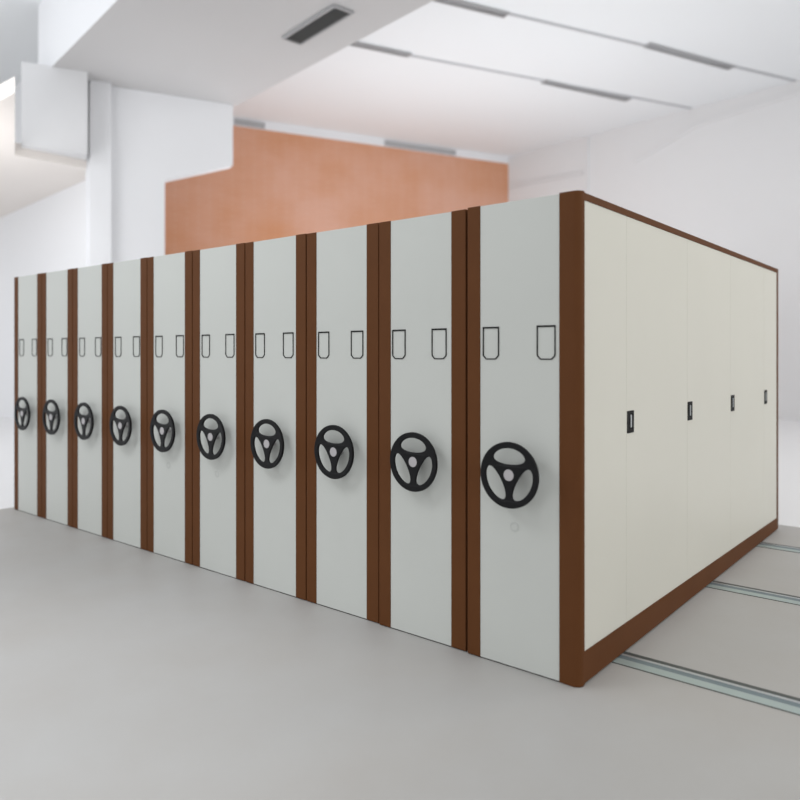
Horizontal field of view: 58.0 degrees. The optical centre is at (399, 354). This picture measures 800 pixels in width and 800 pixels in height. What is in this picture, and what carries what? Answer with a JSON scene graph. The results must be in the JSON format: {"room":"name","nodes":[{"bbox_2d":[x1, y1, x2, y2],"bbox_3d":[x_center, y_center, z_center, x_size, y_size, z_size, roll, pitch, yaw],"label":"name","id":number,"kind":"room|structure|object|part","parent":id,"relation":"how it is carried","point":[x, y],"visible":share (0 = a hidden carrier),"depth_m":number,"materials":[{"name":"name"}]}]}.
{"room":"archive storage room","nodes":[
{"label":"archive storage room","id":0,"kind":"room"},
{"bbox_2d":[0,82,84,418],"bbox_3d":[-9.269,-2.458,17.608,0.318,8.000,10.337,0,0,-45],"label":"wall","id":1,"kind":"structure","parent":0,"point":[47,235],"depth_m":16.59,"materials":[{"name":"white paint"}]},
{"bbox_2d":[0,76,86,217],"bbox_3d":[-9.001,-3.568,15.379,13.500,0.220,4.050,0,0,39],"label":"soffit","id":2,"kind":"object","parent":1,"relation":"attached to","point":[27,176],"depth_m":13.39,"materials":[{"name":"beige paint"}]},
{"bbox_2d":[38,0,432,106],"bbox_3d":[-1.043,-5.758,9.457,3.397,1.400,13.211,0,0,-41],"label":"soffit","id":3,"kind":"object","parent":1,"relation":"attached to","point":[221,51],"depth_m":11.80,"materials":[{"name":"grey paint"}]},
{"bbox_2d":[282,4,353,44],"bbox_3d":[-1.277,-5.038,11.048,0.360,0.040,1.432,0,0,-40],"label":"air vent","id":4,"kind":"object","parent":3,"relation":"in","point":[334,14],"visible":1,"depth_m":10.99,"materials":[{"name":"grey metal"}]},
{"bbox_2d":[85,83,232,266],"bbox_3d":[-4.663,-1.768,14.122,2.720,6.620,0.300,0,0,-26],"label":"wall partition","id":5,"kind":"structure","parent":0,"point":[157,139],"depth_m":13.89,"materials":[{"name":"white paint"}]},
{"bbox_2d":[21,61,87,159],"bbox_3d":[-6.171,-4.333,12.913,1.050,1.450,0.550,0,0,-26],"label":"beam","id":6,"kind":"structure","parent":5,"relation":"attached to","point":[54,100],"depth_m":12.67,"materials":[{"name":"grey paint"}]},
{"bbox_2d":[89,80,110,265],"bbox_3d":[-5.573,-1.758,13.422,0.370,6.600,0.160,0,0,-26],"label":"column","id":7,"kind":"structure","parent":5,"relation":"attached to","point":[99,92],"depth_m":13.34,"materials":[{"name":"white paint"}]},
{"bbox_2d":[165,125,507,254],"bbox_3d":[-2.464,-2.348,20.788,13.200,7.780,0.300,0,0,-26],"label":"wall","id":8,"kind":"structure","parent":0,"point":[277,184],"depth_m":20.57,"materials":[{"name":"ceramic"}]},
{"bbox_2d":[234,119,264,128],"bbox_3d":[-4.122,-6.338,19.796,0.850,0.160,0.030,0,0,-26],"label":"air vent","id":9,"kind":"object","parent":8,"relation":"attached to","point":[239,122],"visible":1,"depth_m":19.78,"materials":[{"name":"grey metal"}]},
{"bbox_2d":[233,117,507,163],"bbox_3d":[-2.464,-6.348,20.788,13.200,0.220,0.300,0,0,-26],"label":"trim","id":10,"kind":"structure","parent":8,"relation":"attached to","point":[268,126],"depth_m":21.12,"materials":[{"name":"white paint"}]},
{"bbox_2d":[384,140,455,155],"bbox_3d":[0.642,-6.338,22.119,2.450,0.160,0.030,0,0,-26],"label":"air vent","id":11,"kind":"object","parent":8,"relation":"attached to","point":[386,143],"visible":1,"depth_m":22.09,"materials":[{"name":"grey metal"}]},
{"bbox_2d":[0,416,799,799],"bbox_3d":[0.165,1.642,10.385,38.000,0.200,38.000,0,0,39],"label":"floor","id":12,"kind":"structure","parent":0,"point":[127,672],"depth_m":3.24,"materials":[{"name":"grey concrete"}]},
{"bbox_2d":[612,651,799,715],"bbox_3d":[0.078,1.538,4.539,9.700,0.009,0.164,0,0,39],"label":"rail","id":13,"kind":"object","parent":12,"relation":"on","point":[787,703],"visible":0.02,"depth_m":3.39,"materials":[{"name":"metal"}]},
{"bbox_2d":[706,580,799,604],"bbox_3d":[1.047,1.538,5.716,9.700,0.009,0.164,0,0,39],"label":"rail","id":14,"kind":"object","parent":12,"relation":"on","point":[765,594],"visible":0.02,"depth_m":4.68,"materials":[{"name":"metal"}]},
{"bbox_2d":[757,542,799,552],"bbox_3d":[1.887,1.538,6.735,9.700,0.009,0.164,0,0,39],"label":"rail","id":15,"kind":"object","parent":12,"relation":"on","point":[762,544],"visible":0.02,"depth_m":5.77,"materials":[{"name":"metal"}]},
{"bbox_2d":[14,273,41,517],"bbox_3d":[-2.401,0.383,8.511,0.598,2.317,3.986,0,0,39],"label":"shelving unit","id":16,"kind":"object","parent":15,"relation":"on","point":[27,289],"visible":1,"depth_m":7.02,"materials":[{"name":"paint"}]},
{"bbox_3d":[-3.814,0.381,7.198,0.086,2.314,0.028,0,0,39],"label":"edge post","id":17,"kind":"part","parent":16,"relation":"part of","materials":[{"name":"metal"}]},
{"bbox_3d":[-3.619,0.381,7.038,0.424,2.311,0.022,0,0,39],"label":"panel","id":18,"kind":"part","parent":16,"relation":"part of","materials":[{"name":"grey paint"}]},
{"bbox_3d":[-3.422,0.381,6.875,0.093,2.314,0.028,0,0,39],"label":"edge post","id":19,"kind":"part","parent":16,"relation":"part of","materials":[{"name":"brown paint"}]},
{"bbox_2d":[42,268,72,526],"bbox_3d":[-1.934,0.384,8.126,0.598,2.315,3.986,0,0,39],"label":"shelving unit","id":20,"kind":"object","parent":15,"relation":"on","point":[57,286],"visible":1,"depth_m":6.62,"materials":[{"name":"paint"}]},
{"bbox_3d":[-3.347,0.382,6.813,0.086,2.312,0.028,0,0,39],"label":"edge post","id":21,"kind":"part","parent":20,"relation":"part of","materials":[{"name":"brown paint"}]},
{"bbox_3d":[-3.152,0.382,6.653,0.424,2.309,0.022,0,0,39],"label":"panel","id":22,"kind":"part","parent":20,"relation":"part of","materials":[{"name":"grey paint"}]},
{"bbox_3d":[-2.955,0.382,6.490,0.093,2.312,0.028,0,0,39],"label":"edge post","id":23,"kind":"part","parent":20,"relation":"part of","materials":[{"name":"brown paint"}]},
{"bbox_2d":[73,263,107,537],"bbox_3d":[-1.466,0.385,7.741,0.598,2.313,3.986,0,0,39],"label":"shelving unit","id":24,"kind":"object","parent":15,"relation":"on","point":[90,283],"visible":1,"depth_m":6.24,"materials":[{"name":"paint"}]},
{"bbox_3d":[-2.880,0.383,6.428,0.086,2.310,0.028,0,0,39],"label":"edge post","id":25,"kind":"part","parent":24,"relation":"part of","materials":[{"name":"brown paint"}]},
{"bbox_3d":[-2.684,0.384,6.268,0.424,2.306,0.022,0,0,39],"label":"panel","id":26,"kind":"part","parent":24,"relation":"part of","materials":[{"name":"grey paint"}]},
{"bbox_3d":[-2.487,0.383,6.105,0.093,2.310,0.028,0,0,39],"label":"edge post","id":27,"kind":"part","parent":24,"relation":"part of","materials":[{"name":"brown paint"}]},
{"bbox_2d":[108,257,147,550],"bbox_3d":[-0.999,0.386,7.356,0.598,2.310,3.986,0,0,39],"label":"shelving unit","id":28,"kind":"object","parent":15,"relation":"on","point":[127,280],"visible":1,"depth_m":5.86,"materials":[{"name":"paint"}]},
{"bbox_3d":[-2.412,0.384,6.043,0.086,2.308,0.028,0,0,39],"label":"edge post","id":29,"kind":"part","parent":28,"relation":"part of","materials":[{"name":"brown paint"}]},
{"bbox_3d":[-2.217,0.385,5.883,0.424,2.304,0.022,0,0,39],"label":"panel","id":30,"kind":"part","parent":28,"relation":"part of","materials":[{"name":"grey paint"}]},
{"bbox_3d":[-2.020,0.384,5.720,0.093,2.308,0.028,0,0,39],"label":"edge post","id":31,"kind":"part","parent":28,"relation":"part of","materials":[{"name":"brown paint"}]},
{"bbox_2d":[147,251,192,564],"bbox_3d":[-0.532,0.387,6.971,0.598,2.308,3.986,0,0,39],"label":"shelving unit","id":32,"kind":"object","parent":15,"relation":"on","point":[169,277],"visible":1,"depth_m":5.47,"materials":[{"name":"paint"}]},
{"bbox_3d":[-1.945,0.386,5.658,0.086,2.305,0.028,0,0,39],"label":"edge post","id":33,"kind":"part","parent":32,"relation":"part of","materials":[{"name":"brown paint"}]},
{"bbox_3d":[-1.750,0.386,5.498,0.424,2.302,0.022,0,0,39],"label":"panel","id":34,"kind":"part","parent":32,"relation":"part of","materials":[{"name":"grey paint"}]},
{"bbox_3d":[-1.553,0.386,5.335,0.093,2.305,0.028,0,0,39],"label":"edge post","id":35,"kind":"part","parent":32,"relation":"part of","materials":[{"name":"brown paint"}]},
{"bbox_2d":[193,243,244,580],"bbox_3d":[-0.065,0.388,6.585,0.598,2.306,3.986,0,0,39],"label":"shelving unit","id":36,"kind":"object","parent":15,"relation":"on","point":[218,272],"visible":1,"depth_m":5.08,"materials":[{"name":"paint"}]},
{"bbox_3d":[-1.478,0.387,5.273,0.086,2.303,0.028,0,0,39],"label":"edge post","id":37,"kind":"part","parent":36,"relation":"part of","materials":[{"name":"brown paint"}]},
{"bbox_3d":[-1.282,0.387,5.113,0.424,2.299,0.022,0,0,39],"label":"panel","id":38,"kind":"part","parent":36,"relation":"part of","materials":[{"name":"grey paint"}]},
{"bbox_3d":[-1.086,0.387,4.950,0.093,2.303,0.028,0,0,39],"label":"edge post","id":39,"kind":"part","parent":36,"relation":"part of","materials":[{"name":"brown paint"}]},
{"bbox_2d":[245,234,306,599],"bbox_3d":[0.403,0.389,6.200,0.598,2.304,3.986,0,0,39],"label":"shelving unit","id":40,"kind":"object","parent":15,"relation":"on","point":[275,269],"visible":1,"depth_m":4.69,"materials":[{"name":"paint"}]},
{"bbox_3d":[-1.010,0.388,4.888,0.086,2.301,0.028,0,0,39],"label":"edge post","id":41,"kind":"part","parent":40,"relation":"part of","materials":[{"name":"brown paint"}]},
{"bbox_3d":[-0.815,0.388,4.728,0.424,2.297,0.022,0,0,39],"label":"panel","id":42,"kind":"part","parent":40,"relation":"part of","materials":[{"name":"grey paint"}]},
{"bbox_3d":[-0.618,0.388,4.565,0.093,2.301,0.028,0,0,39],"label":"edge post","id":43,"kind":"part","parent":40,"relation":"part of","materials":[{"name":"brown paint"}]},
{"bbox_2d":[307,223,378,622],"bbox_3d":[0.870,0.391,5.815,0.598,2.301,3.986,0,0,39],"label":"shelving unit","id":44,"kind":"object","parent":15,"relation":"on","point":[343,264],"visible":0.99,"depth_m":4.32,"materials":[{"name":"paint"}]},
{"bbox_3d":[-0.543,0.389,4.503,0.086,2.298,0.028,0,0,39],"label":"edge post","id":45,"kind":"part","parent":44,"relation":"part of","materials":[{"name":"brown paint"}]},
{"bbox_3d":[-0.348,0.389,4.343,0.424,2.295,0.022,0,0,39],"label":"panel","id":46,"kind":"part","parent":44,"relation":"part of","materials":[{"name":"grey paint"}]},
{"bbox_3d":[-0.151,0.389,4.179,0.093,2.298,0.028,0,0,39],"label":"edge post","id":47,"kind":"part","parent":44,"relation":"part of","materials":[{"name":"brown paint"}]},
{"bbox_2d":[379,209,467,650],"bbox_3d":[1.335,0.392,5.422,0.598,2.299,3.986,0,0,39],"label":"shelving unit","id":48,"kind":"object","parent":15,"relation":"on","point":[423,260],"visible":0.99,"depth_m":3.91,"materials":[{"name":"paint"}]},
{"bbox_3d":[-0.079,0.390,4.109,0.086,2.296,0.028,0,0,39],"label":"edge post","id":49,"kind":"part","parent":48,"relation":"part of","materials":[{"name":"brown paint"}]},
{"bbox_3d":[0.117,0.390,3.950,0.424,2.292,0.022,0,0,39],"label":"panel","id":50,"kind":"part","parent":48,"relation":"part of","materials":[{"name":"grey paint"}]},
{"bbox_3d":[0.314,0.390,3.786,0.093,2.296,0.028,0,0,39],"label":"edge post","id":51,"kind":"part","parent":48,"relation":"part of","materials":[{"name":"brown paint"}]},
{"bbox_2d":[468,190,777,686],"bbox_3d":[1.811,0.389,5.017,0.639,2.304,4.034,0,0,39],"label":"shelving unit","id":52,"kind":"object","parent":15,"relation":"on","point":[623,363],"visible":1,"depth_m":3.67,"materials":[{"name":"paint"}]},
{"bbox_3d":[0.386,0.389,3.713,0.078,2.299,0.028,0,0,39],"label":"edge post","id":53,"kind":"part","parent":52,"relation":"part of","materials":[{"name":"brown paint"}]},
{"bbox_3d":[0.587,0.389,3.549,0.448,2.296,0.022,0,0,39],"label":"panel","id":54,"kind":"part","parent":52,"relation":"part of","materials":[{"name":"grey paint"}]},
{"bbox_3d":[0.805,0.389,3.380,0.106,2.304,0.046,0,0,39],"label":"corner post","id":55,"kind":"part","parent":52,"relation":"part of","materials":[{"name":"brown paint"}]},
{"bbox_3d":[1.014,0.334,3.564,0.010,2.116,0.504,0,0,39],"label":"panel","id":56,"kind":"part","parent":52,"relation":"part of","materials":[{"name":"beige paint"}]},
{"bbox_3d":[1.211,0.350,3.792,0.004,0.116,0.086,0,0,39],"label":"recessed pull","id":57,"kind":"part","parent":52,"relation":"part of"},
{"bbox_3d":[1.480,0.340,4.128,0.010,2.128,0.958,0,0,39],"label":"panel","id":58,"kind":"part","parent":52,"relation":"part of","materials":[{"name":"beige paint"}]},
{"bbox_3d":[2.094,-0.740,4.873,0.016,0.036,3.897,0,0,39],"label":"trim","id":59,"kind":"part","parent":52,"relation":"part of","materials":[{"name":"brown paint"}]},
{"bbox_3d":[2.094,1.456,4.873,0.016,0.147,3.897,0,0,39],"label":"trim","id":60,"kind":"part","parent":52,"relation":"part of","materials":[{"name":"brown paint"}]},
{"bbox_3d":[1.821,0.350,4.532,0.004,0.116,0.086,0,0,39],"label":"recessed pull","id":61,"kind":"part","parent":52,"relation":"part of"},
{"bbox_3d":[2.088,0.346,4.867,0.010,2.140,0.955,0,0,39],"label":"panel","id":62,"kind":"part","parent":52,"relation":"part of","materials":[{"name":"beige paint"}]},
{"bbox_3d":[2.429,0.350,5.270,0.004,0.116,0.086,0,0,39],"label":"recessed pull","id":63,"kind":"part","parent":52,"relation":"part of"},
{"bbox_3d":[2.705,0.352,5.615,0.010,2.152,0.981,0,0,39],"label":"panel","id":64,"kind":"part","parent":52,"relation":"part of","materials":[{"name":"beige paint"}]},
{"bbox_3d":[3.053,0.350,6.028,0.004,0.116,0.086,0,0,39],"label":"recessed pull","id":65,"kind":"part","parent":52,"relation":"part of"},
{"bbox_3d":[3.158,0.355,6.165,0.010,2.157,0.442,0,0,39],"label":"panel","id":66,"kind":"part","parent":52,"relation":"part of","materials":[{"name":"beige paint"}]},
{"bbox_3d":[3.316,0.354,6.356,0.016,2.151,0.053,0,0,39],"label":"trim","id":67,"kind":"part","parent":52,"relation":"part of","materials":[{"name":"brown paint"}]},
{"bbox_2d":[0,0,799,156],"bbox_3d":[1.551,-6.583,14.426,31.000,0.250,26.000,0,0,39],"label":"ceiling","id":68,"kind":"structure","parent":0,"point":[352,90],"depth_m":16.27,"materials":[{"name":"white paint"}]},
{"bbox_2d":[349,41,411,57],"bbox_3d":[-0.656,-6.438,15.065,1.943,0.040,0.200,0,0,-27],"label":"ceiling vent","id":69,"kind":"object","parent":68,"relation":"in","point":[358,44],"visible":0.6,"depth_m":15.17,"materials":[{"name":"grey metal"}]},
{"bbox_2d":[433,0,509,17],"bbox_3d":[1.118,-6.438,13.240,2.005,0.040,0.200,0,0,-26],"label":"ceiling vent","id":70,"kind":"object","parent":68,"relation":"in","point":[475,7],"visible":1,"depth_m":13.37,"materials":[{"name":"grey metal"}]},
{"bbox_2d":[372,47,691,108],"bbox_3d":[2.515,-6.450,16.579,11.203,0.015,0.090,0,0,-24],"label":"trim","id":71,"kind":"structure","parent":68,"relation":"attached to","point":[414,56],"depth_m":16.70,"materials":[{"name":"grey metal"}]},
{"bbox_2d":[541,79,630,101],"bbox_3d":[4.572,-6.438,17.605,2.670,0.040,0.200,0,0,-27],"label":"ceiling vent","id":72,"kind":"object","parent":68,"relation":"in","point":[546,82],"visible":1,"depth_m":17.54,"materials":[{"name":"grey metal"}]},
{"bbox_2d":[445,0,796,81],"bbox_3d":[3.600,-6.450,14.357,12.546,0.015,0.090,0,0,-25],"label":"trim","id":73,"kind":"structure","parent":68,"relation":"attached to","point":[510,14],"depth_m":14.61,"materials":[{"name":"grey metal"}]},
{"bbox_2d":[643,42,734,69],"bbox_3d":[6.277,-6.438,15.585,2.608,0.040,0.200,0,0,-27],"label":"ceiling vent","id":74,"kind":"object","parent":68,"relation":"in","point":[719,64],"visible":1,"depth_m":15.53,"materials":[{"name":"grey metal"}]},
{"bbox_2d":[508,80,799,420],"bbox_3d":[9.964,-2.458,16.552,0.300,8.000,19.000,0,0,-42],"label":"wall","id":75,"kind":"structure","parent":0,"point":[732,183],"depth_m":18.34,"materials":[{"name":"grey paint"}]},
{"bbox_2d":[509,172,582,187],"bbox_3d":[4.487,-5.433,22.425,0.050,0.150,2.800,0,0,-42],"label":"trim","id":76,"kind":"structure","parent":75,"relation":"attached to","point":[578,173],"depth_m":22.32,"materials":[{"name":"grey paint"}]},
{"bbox_2d":[585,136,588,193],"bbox_3d":[5.513,-2.458,21.285,0.050,8.000,0.100,0,0,-42],"label":"trim","id":77,"kind":"structure","parent":75,"relation":"attached to","point":[586,137],"depth_m":21.25,"materials":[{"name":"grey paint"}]},
{"bbox_2d":[633,90,799,162],"bbox_3d":[9.006,-5.798,17.372,0.040,0.880,7.500,0,0,-42],"label":"trim","id":78,"kind":"structure","parent":75,"relation":"attached to","point":[795,93],"depth_m":18.42,"materials":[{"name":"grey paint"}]}
]}

